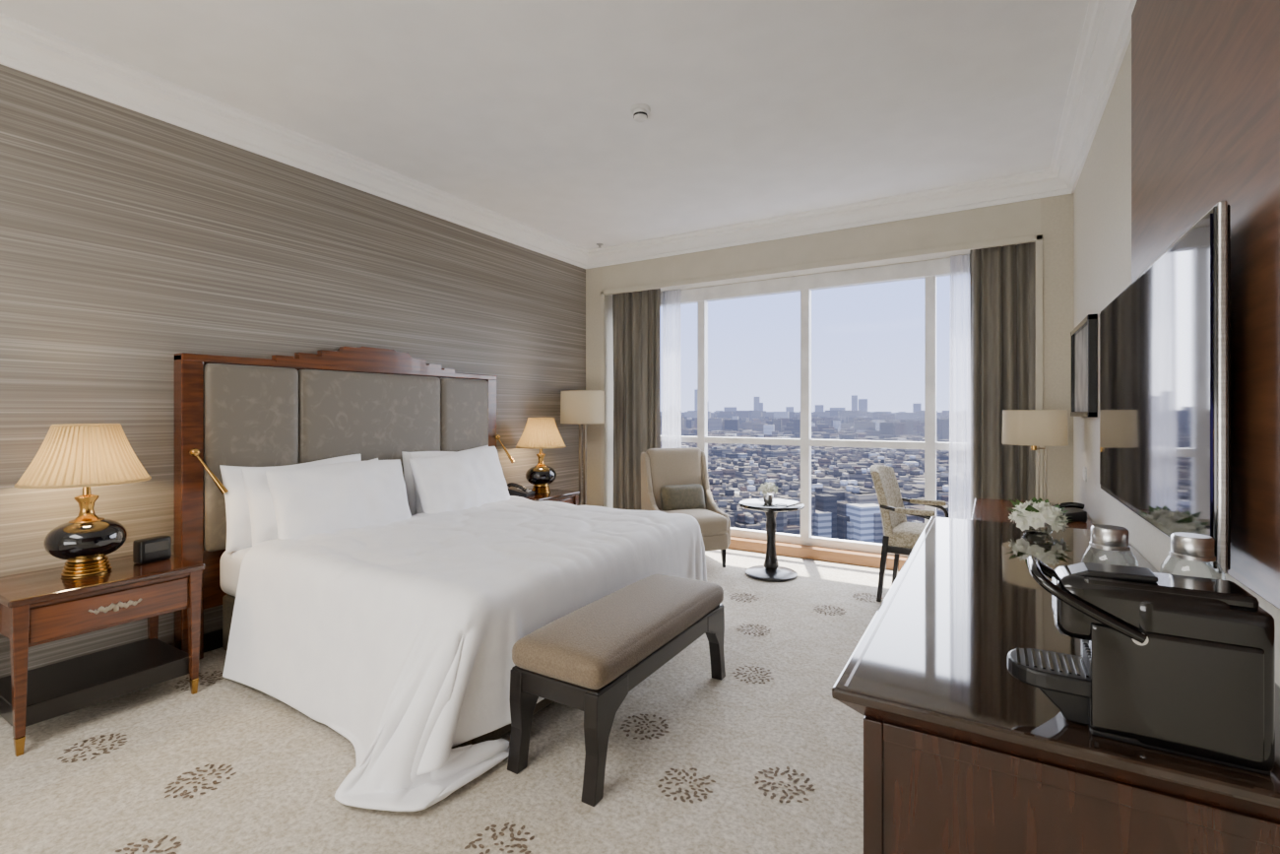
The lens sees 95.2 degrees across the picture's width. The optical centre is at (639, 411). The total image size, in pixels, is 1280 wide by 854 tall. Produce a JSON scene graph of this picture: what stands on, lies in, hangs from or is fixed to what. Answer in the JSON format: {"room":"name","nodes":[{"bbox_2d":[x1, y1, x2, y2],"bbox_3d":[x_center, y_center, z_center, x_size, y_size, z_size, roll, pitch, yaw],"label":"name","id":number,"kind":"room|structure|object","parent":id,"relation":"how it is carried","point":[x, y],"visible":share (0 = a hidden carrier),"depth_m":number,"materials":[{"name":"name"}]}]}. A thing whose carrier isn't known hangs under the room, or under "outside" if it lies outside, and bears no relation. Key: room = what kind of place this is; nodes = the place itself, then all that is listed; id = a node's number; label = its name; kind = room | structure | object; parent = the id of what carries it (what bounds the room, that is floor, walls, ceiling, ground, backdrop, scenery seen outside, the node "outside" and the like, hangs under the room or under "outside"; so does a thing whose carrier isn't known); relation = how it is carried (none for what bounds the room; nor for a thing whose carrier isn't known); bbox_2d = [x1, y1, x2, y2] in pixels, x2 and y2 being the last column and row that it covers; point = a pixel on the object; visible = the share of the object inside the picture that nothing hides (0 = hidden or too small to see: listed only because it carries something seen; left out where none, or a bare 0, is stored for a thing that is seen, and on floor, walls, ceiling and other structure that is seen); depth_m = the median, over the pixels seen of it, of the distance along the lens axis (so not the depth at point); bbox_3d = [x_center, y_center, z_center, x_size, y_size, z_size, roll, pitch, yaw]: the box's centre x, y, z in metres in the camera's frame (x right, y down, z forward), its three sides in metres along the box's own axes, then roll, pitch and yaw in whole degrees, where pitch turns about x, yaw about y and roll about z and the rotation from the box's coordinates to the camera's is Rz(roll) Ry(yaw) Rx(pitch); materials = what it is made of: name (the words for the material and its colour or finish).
{"room":"hotel room","nodes":[
{"label":"hotel room","id":0,"kind":"room"},
{"bbox_2d":[0,64,585,677],"bbox_3d":[-2.515,-0.175,3.082,0.120,2.970,7.320,0,0,31],"label":"wall","id":1,"kind":"structure","parent":0,"point":[131,241],"depth_m":3.07,"materials":[{"name":"paper"}]},
{"bbox_2d":[168,628,222,652],"bbox_3d":[-2.425,1.260,3.098,0.018,0.100,7.200,0,0,31],"label":"baseboard","id":2,"kind":"structure","parent":1,"relation":"attached to","point":[213,640],"depth_m":3.21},
{"bbox_2d":[0,13,588,268],"bbox_3d":[-2.370,-1.585,3.065,0.145,0.153,7.200,0,0,31],"label":"trim","id":3,"kind":"structure","parent":1,"relation":"attached to","point":[27,48],"depth_m":3.25,"materials":[{"name":"paint"}]},
{"bbox_2d":[585,168,1071,268],"bbox_3d":[1.173,-1.585,5.047,4.165,0.153,0.145,0,0,31],"label":"trim","id":4,"kind":"structure","parent":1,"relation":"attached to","point":[1043,183],"depth_m":4.74,"materials":[{"name":"paint"}]},
{"bbox_2d":[0,548,899,853],"bbox_3d":[-0.572,1.370,2.155,4.465,0.120,7.800,0,0,31],"label":"floor","id":5,"kind":"structure","parent":0,"point":[288,793],"depth_m":2.15,"materials":[{"name":"carpet"}]},
{"bbox_2d":[0,554,204,756],"bbox_3d":[-2.415,1.010,2.589,0.510,0.600,0.640,0,0,31],"label":"nightstand","id":6,"kind":"object","parent":5,"relation":"on","point":[39,607],"visible":0.99,"depth_m":2.48,"materials":[{"name":"brown wood"}]},
{"bbox_2d":[13,423,151,577],"bbox_3d":[-2.440,0.383,2.576,0.438,0.655,0.438,0,0,31],"label":"table lamp","id":7,"kind":"object","parent":6,"relation":"on","point":[85,456],"visible":1,"depth_m":2.49,"materials":[{"name":"beige fabric"}]},
{"bbox_2d":[0,638,189,726],"bbox_3d":[-2.427,1.180,2.597,0.440,0.080,0.580,0,0,31],"label":"shelf","id":8,"kind":"object","parent":6,"relation":"attached to","point":[66,686],"depth_m":2.53,"materials":[{"name":"brown wood"}]},
{"bbox_2d":[132,535,171,564],"bbox_3d":[-2.318,0.655,2.776,0.072,0.110,0.130,0,0,22],"label":"alarm clock","id":9,"kind":"object","parent":6,"relation":"on","point":[159,547],"visible":1,"depth_m":2.75,"materials":[{"name":"black plastic"}]},
{"bbox_2d":[174,346,707,812],"bbox_3d":[-1.001,0.439,3.401,2.139,1.742,2.480,0,0,31],"label":"bed","id":10,"kind":"object","parent":5,"relation":"on","point":[375,572],"visible":0.94,"depth_m":3.02,"materials":[{"name":"fabric"}]},
{"bbox_2d":[188,448,228,494],"bbox_3d":[-2.263,0.310,3.049,0.164,0.245,0.143,0,0,31],"label":"light","id":11,"kind":"object","parent":10,"relation":"attached to","point":[207,474],"depth_m":3.09,"materials":[{"name":"gold metal"}]},
{"bbox_2d":[219,453,361,553],"bbox_3d":[-1.980,0.504,3.402,0.212,0.473,0.800,-9,-5,31],"label":"pillow","id":12,"kind":"object","parent":10,"relation":"on","point":[235,505],"depth_m":3.10,"materials":[{"name":"fabric"}]},
{"bbox_2d":[241,457,378,546],"bbox_3d":[-1.847,0.519,3.391,0.201,0.470,0.800,-15,-6,30],"label":"pillow","id":13,"kind":"object","parent":10,"relation":"on","point":[259,524],"depth_m":3.08,"materials":[{"name":"fabric"}]},
{"bbox_2d":[264,458,411,539],"bbox_3d":[-1.692,0.521,3.368,0.217,0.468,0.800,-23,-12,31],"label":"pillow","id":14,"kind":"object","parent":10,"relation":"on","point":[302,502],"depth_m":3.22,"materials":[{"name":"fabric"}]},
{"bbox_2d":[409,450,454,512],"bbox_3d":[-1.319,0.509,4.276,0.224,0.464,0.800,-15,-9,30],"label":"pillow","id":15,"kind":"object","parent":10,"relation":"on","point":[416,506],"depth_m":4.01,"materials":[{"name":"fabric"}]},
{"bbox_2d":[401,445,488,515],"bbox_3d":[-1.406,0.503,4.352,0.214,0.474,0.800,-9,-5,31],"label":"pillow","id":16,"kind":"object","parent":10,"relation":"on","point":[408,453],"depth_m":4.03,"materials":[{"name":"fabric"}]},
{"bbox_2d":[409,446,510,512],"bbox_3d":[-1.233,0.507,4.119,0.224,0.491,0.800,-22,-8,28],"label":"pillow","id":17,"kind":"object","parent":10,"relation":"on","point":[446,481],"depth_m":3.98,"materials":[{"name":"fabric"}]},
{"bbox_2d":[222,495,707,812],"bbox_3d":[-0.824,0.974,3.216,1.652,0.665,2.351,0,0,31],"label":"duvet","id":18,"kind":"object","parent":10,"relation":"on","point":[397,634],"depth_m":2.44,"materials":[{"name":"white fabric"}]},
{"bbox_2d":[491,434,514,462],"bbox_3d":[-1.146,0.310,4.872,0.194,0.245,0.110,0,0,31],"label":"light","id":19,"kind":"object","parent":10,"relation":"attached to","point":[493,436],"depth_m":4.86,"materials":[{"name":"gold metal"}]},
{"bbox_2d":[57,592,883,853],"bbox_3d":[-0.613,1.308,2.564,3.106,0.001,5.145,0,0,31],"label":"carpet motifs","id":20,"kind":"object","parent":5,"relation":"on","point":[511,829],"visible":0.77,"depth_m":2.08,"materials":[{"name":"brown carpet"}]},
{"bbox_2d":[524,488,579,505],"bbox_3d":[-0.896,1.010,5.107,0.510,0.600,0.560,0,0,31],"label":"nightstand","id":21,"kind":"object","parent":5,"relation":"on","point":[562,495],"visible":0.07,"depth_m":5.04,"materials":[{"name":"brown wood"}]},
{"bbox_2d":[507,482,535,497],"bbox_3d":[-1.012,0.653,4.953,0.191,0.113,0.180,0,0,14],"label":"telephone","id":22,"kind":"object","parent":21,"relation":"on","point":[516,489],"visible":0.98,"depth_m":4.88,"materials":[{"name":"black plastic"}]},
{"bbox_2d":[515,417,566,493],"bbox_3d":[-0.871,0.383,5.138,0.438,0.655,0.438,0,0,31],"label":"table lamp","id":23,"kind":"object","parent":21,"relation":"on","point":[541,433],"visible":1,"depth_m":5.03,"materials":[{"name":"beige fabric"}]},
{"bbox_2d":[560,389,604,505],"bbox_3d":[-0.556,0.554,5.661,0.430,1.512,0.430,0,0,31],"label":"floor lamp","id":24,"kind":"object","parent":5,"relation":"on","point":[577,407],"visible":0.8,"depth_m":5.50,"materials":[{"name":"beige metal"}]},
{"bbox_2d":[507,574,725,806],"bbox_3d":[-0.032,1.065,2.513,0.410,0.491,1.118,0,0,31],"label":"upholstered bench","id":25,"kind":"object","parent":5,"relation":"on","point":[588,659],"visible":1,"depth_m":2.15,"materials":[{"name":"beige fabric"}]},
{"bbox_2d":[512,574,723,689],"bbox_3d":[-0.032,0.895,2.513,0.410,0.152,1.090,0,0,31],"label":"seat cushion","id":26,"kind":"object","parent":25,"relation":"on","point":[609,641],"depth_m":2.23,"materials":[{"name":"beige fabric"}]},
{"bbox_2d":[640,447,730,567],"bbox_3d":[0.400,0.821,5.090,0.607,0.979,0.701,0,0,-19],"label":"armchair","id":27,"kind":"object","parent":5,"relation":"on","point":[672,480],"visible":0.64,"depth_m":5.18,"materials":[{"name":"fabric"}]},
{"bbox_2d":[660,483,705,510],"bbox_3d":[0.383,0.776,5.196,0.405,0.253,0.154,0,-17,-19],"label":"lumbar pillow","id":28,"kind":"object","parent":27,"relation":"on","point":[677,496],"depth_m":5.13,"materials":[{"name":"beige fabric"}]},
{"bbox_2d":[658,508,728,536],"bbox_3d":[0.422,0.946,5.028,0.493,0.184,0.570,0,0,-19],"label":"seat cushion","id":29,"kind":"object","parent":27,"relation":"on","point":[713,522],"depth_m":4.83,"materials":[{"name":"fabric"}]},
{"bbox_2d":[739,498,804,581],"bbox_3d":[1.054,1.021,4.690,0.510,0.578,0.510,0,0,31],"label":"pedestal table","id":30,"kind":"object","parent":5,"relation":"on","point":[770,570],"visible":0.96,"depth_m":4.64,"materials":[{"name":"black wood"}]},
{"bbox_2d":[758,481,777,503],"bbox_3d":[1.043,0.647,4.692,0.177,0.169,0.182,0,0,31],"label":"flower vase","id":31,"kind":"object","parent":30,"relation":"on","point":[766,487],"visible":1,"depth_m":4.65,"materials":[{"name":"metal"}]},
{"bbox_2d":[727,536,907,570],"bbox_3d":[1.396,1.262,5.388,3.764,0.095,0.230,0,0,31],"label":"sill","id":32,"kind":"structure","parent":5,"relation":"on","point":[855,557],"depth_m":5.16,"materials":[{"name":"brown wood"}]},
{"bbox_2d":[730,526,908,557],"bbox_3d":[1.411,1.177,5.414,3.764,0.075,0.070,0,0,31],"label":"frame","id":33,"kind":"object","parent":32,"relation":"on","point":[865,546],"visible":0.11,"depth_m":5.27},
{"bbox_2d":[869,464,949,601],"bbox_3d":[1.964,0.850,4.098,0.642,0.920,0.560,0,0,35],"label":"desk chair","id":34,"kind":"object","parent":5,"relation":"on","point":[900,537],"visible":0.68,"depth_m":4.03,"materials":[{"name":"fabric"}]},
{"bbox_2d":[970,497,1093,529],"bbox_3d":[2.229,0.950,3.350,0.564,0.720,1.208,0,0,31],"label":"writing desk","id":35,"kind":"object","parent":5,"relation":"on","point":[985,509],"visible":0.21,"depth_m":3.41,"materials":[{"name":"brown wood"}]},
{"bbox_2d":[1002,409,1068,506],"bbox_3d":[2.476,0.290,3.668,0.344,0.600,0.344,0,0,31],"label":"desk lamp","id":36,"kind":"object","parent":35,"relation":"on","point":[1033,427],"visible":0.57,"depth_m":3.54,"materials":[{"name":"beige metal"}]},
{"bbox_2d":[1052,502,1087,521],"bbox_3d":[2.323,0.539,3.212,0.180,0.102,0.160,0,0,20],"label":"desk telephone","id":37,"kind":"object","parent":35,"relation":"on","point":[1074,513],"visible":0.67,"depth_m":3.13,"materials":[{"name":"black plastic"}]},
{"bbox_2d":[832,515,1279,853],"bbox_3d":[1.240,0.920,1.850,0.743,0.781,2.150,0,0,31],"label":"dresser","id":38,"kind":"object","parent":5,"relation":"on","point":[962,754],"visible":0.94,"depth_m":1.07,"materials":[{"name":"wood"}]},
{"bbox_2d":[1005,496,1072,532],"bbox_3d":[1.738,0.457,2.552,0.255,0.145,0.249,0,0,31],"label":"flowers","id":39,"kind":"object","parent":38,"relation":"on","point":[1034,513],"visible":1,"depth_m":2.50,"materials":[{"name":"white plant"}]},
{"bbox_2d":[1007,555,1275,774],"bbox_3d":[0.811,0.397,0.981,0.330,0.266,0.160,0,0,31],"label":"coffee machine","id":40,"kind":"object","parent":38,"relation":"on","point":[1184,665],"visible":1,"depth_m":0.91,"materials":[{"name":"black plastic"}]},
{"bbox_2d":[1007,647,1090,698],"bbox_3d":[0.724,0.457,1.035,0.125,0.030,0.120,0,0,31],"label":"drip tray","id":41,"kind":"object","parent":40,"relation":"on","point":[1054,672],"depth_m":1.00,"materials":[{"name":"black plastic"}]},
{"bbox_2d":[0,0,1088,249],"bbox_3d":[-0.572,-1.695,2.155,4.465,0.170,7.800,0,0,31],"label":"ceiling","id":42,"kind":"structure","parent":0,"point":[519,110],"depth_m":2.95,"materials":[{"name":"paint"}]},
{"bbox_2d":[630,103,650,122],"bbox_3d":[0.003,-1.629,3.199,0.110,0.062,0.110,0,0,31],"label":"smoke detector","id":43,"kind":"object","parent":42,"relation":"attached to","point":[640,111],"visible":1,"depth_m":3.17,"materials":[{"name":"white plastic"}]},
{"bbox_2d":[585,266,613,508],"bbox_3d":[-0.416,-0.175,6.353,0.335,2.970,0.450,0,0,31],"label":"wall","id":44,"kind":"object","parent":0,"point":[594,276],"visible":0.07,"depth_m":6.14,"materials":[{"name":"beige paint"}]},
{"bbox_2d":[600,291,605,507],"bbox_3d":[-0.381,0.030,6.069,0.042,2.560,0.040,0,0,31],"label":"trim","id":45,"kind":"structure","parent":44,"relation":"attached to","point":[603,296],"depth_m":6.05,"materials":[{"name":"beige paint"}]},
{"bbox_2d":[660,435,949,449],"bbox_3d":[1.411,0.280,5.414,3.764,0.060,0.070,0,0,31],"label":"transom","id":46,"kind":"object","parent":44,"relation":"attached to","point":[708,439],"visible":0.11,"depth_m":5.23,"materials":[{"name":"white metal"}]},
{"bbox_2d":[602,198,1040,295],"bbox_3d":[1.339,-1.450,5.294,3.764,0.420,0.450,0,0,31],"label":"beam","id":47,"kind":"structure","parent":0,"point":[1023,218],"depth_m":4.87,"materials":[{"name":"beige paint"}]},
{"bbox_2d":[612,288,660,510],"bbox_3d":[-0.034,0.028,6.009,0.568,2.525,0.110,0,0,31],"label":"curtain","id":48,"kind":"object","parent":47,"relation":"hanging from","point":[636,315],"visible":0.74,"depth_m":5.98,"materials":[{"name":"brown fabric"}]},
{"bbox_2d":[661,288,681,447],"bbox_3d":[0.321,-0.013,5.947,0.230,2.445,0.055,0,0,31],"label":"sheer curtain","id":49,"kind":"object","parent":47,"relation":"hanging from","point":[671,403],"visible":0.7,"depth_m":5.94,"materials":[{"name":"white fabric"}]},
{"bbox_2d":[660,257,950,539],"bbox_3d":[1.406,-0.040,5.406,3.764,2.400,0.090,0,0,31],"label":"window","id":50,"kind":"structure","parent":47,"relation":"attached to","point":[918,270],"depth_m":5.30,"materials":[{"name":"white metal"}]},
{"bbox_2d":[600,233,1042,295],"bbox_3d":[1.223,-1.232,5.102,3.788,0.045,0.040,0,0,31],"label":"trim","id":51,"kind":"structure","parent":47,"relation":"attached to","point":[1033,237],"depth_m":4.81,"materials":[{"name":"beige paint"}]},
{"bbox_2d":[949,254,970,519],"bbox_3d":[2.538,-0.013,4.616,0.176,2.445,0.054,0,0,31],"label":"sheer curtain","id":52,"kind":"object","parent":47,"relation":"hanging from","point":[959,365],"visible":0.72,"depth_m":4.61,"materials":[{"name":"white fabric"}]},
{"bbox_2d":[969,241,1035,517],"bbox_3d":[2.704,0.028,4.342,0.438,2.525,0.125,0,0,31],"label":"curtain","id":53,"kind":"object","parent":47,"relation":"hanging from","point":[1002,279],"visible":0.64,"depth_m":4.33,"materials":[{"name":"brown fabric"}]},
{"bbox_2d":[1040,192,1073,503],"bbox_3d":[3.030,-0.175,4.274,0.186,2.970,0.450,0,0,31],"label":"wall","id":54,"kind":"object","parent":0,"point":[1056,212],"visible":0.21,"depth_m":4.08,"materials":[{"name":"beige paint"}]},
{"bbox_2d":[1035,234,1042,500],"bbox_3d":[2.827,0.030,4.134,0.042,2.560,0.040,0,0,31],"label":"trim","id":55,"kind":"structure","parent":54,"relation":"attached to","point":[1039,242],"depth_m":4.12,"materials":[{"name":"beige paint"}]},
{"bbox_2d":[1088,523,1130,551],"bbox_3d":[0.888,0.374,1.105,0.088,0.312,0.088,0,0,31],"label":"lid","id":56,"kind":"object","parent":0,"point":[1103,537],"visible":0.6,"depth_m":1.08,"materials":[{"name":"silver metal"}]},
{"bbox_2d":[1073,38,1279,686],"bbox_3d":[1.271,-0.175,1.061,0.120,2.970,7.770,0,0,31],"label":"wall","id":57,"kind":"structure","parent":0,"point":[1102,194],"depth_m":2.87,"materials":[{"name":"beige paint"}]},
{"bbox_2d":[1070,313,1097,417],"bbox_3d":[2.619,-0.245,3.454,0.041,0.550,0.820,0,0,31],"label":"framed picture","id":58,"kind":"object","parent":57,"relation":"attached to","point":[1084,337],"visible":1,"depth_m":3.35},
{"bbox_2d":[1083,466,1087,480],"bbox_3d":[2.657,0.370,3.489,0.013,0.080,0.080,0,0,31],"label":"light switch","id":59,"kind":"object","parent":57,"relation":"attached to","point":[1084,468],"visible":1,"depth_m":3.47,"materials":[{"name":"white plastic"}]},
{"bbox_2d":[1049,0,1136,193],"bbox_3d":[1.072,-1.585,0.988,0.145,0.153,7.200,0,0,31],"label":"trim","id":60,"kind":"structure","parent":57,"relation":"attached to","point":[1106,34],"depth_m":2.79,"materials":[{"name":"paint"}]},
{"bbox_2d":[1099,200,1230,574],"bbox_3d":[1.594,-0.050,1.821,0.070,0.764,1.489,0,0,31],"label":"television","id":61,"kind":"object","parent":57,"relation":"attached to","point":[1165,340],"visible":1,"depth_m":1.45,"materials":[{"name":"metal"}]},
{"bbox_2d":[1131,0,1279,609],"bbox_3d":[0.841,-0.578,0.486,0.022,1.895,4.100,0,0,31],"label":"wall panel","id":62,"kind":"object","parent":57,"relation":"attached to","point":[1205,74],"depth_m":1.29,"materials":[{"name":"brown wood"}]},
{"bbox_2d":[1169,532,1215,561],"bbox_3d":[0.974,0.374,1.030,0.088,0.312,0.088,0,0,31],"label":"lid","id":63,"kind":"object","parent":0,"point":[1184,545],"visible":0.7,"depth_m":1.01,"materials":[{"name":"silver metal"}]},
{"label":"outside","id":64,"kind":"structure","parent":0,"visible":0},
{"label":"ground","id":65,"kind":"structure","parent":64,"visible":0},
{"bbox_2d":[660,388,949,542],"bbox_3d":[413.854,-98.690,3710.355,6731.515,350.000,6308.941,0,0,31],"label":"city buildings","id":66,"kind":"structure","parent":65,"relation":"on","point":[845,505],"depth_m":562.55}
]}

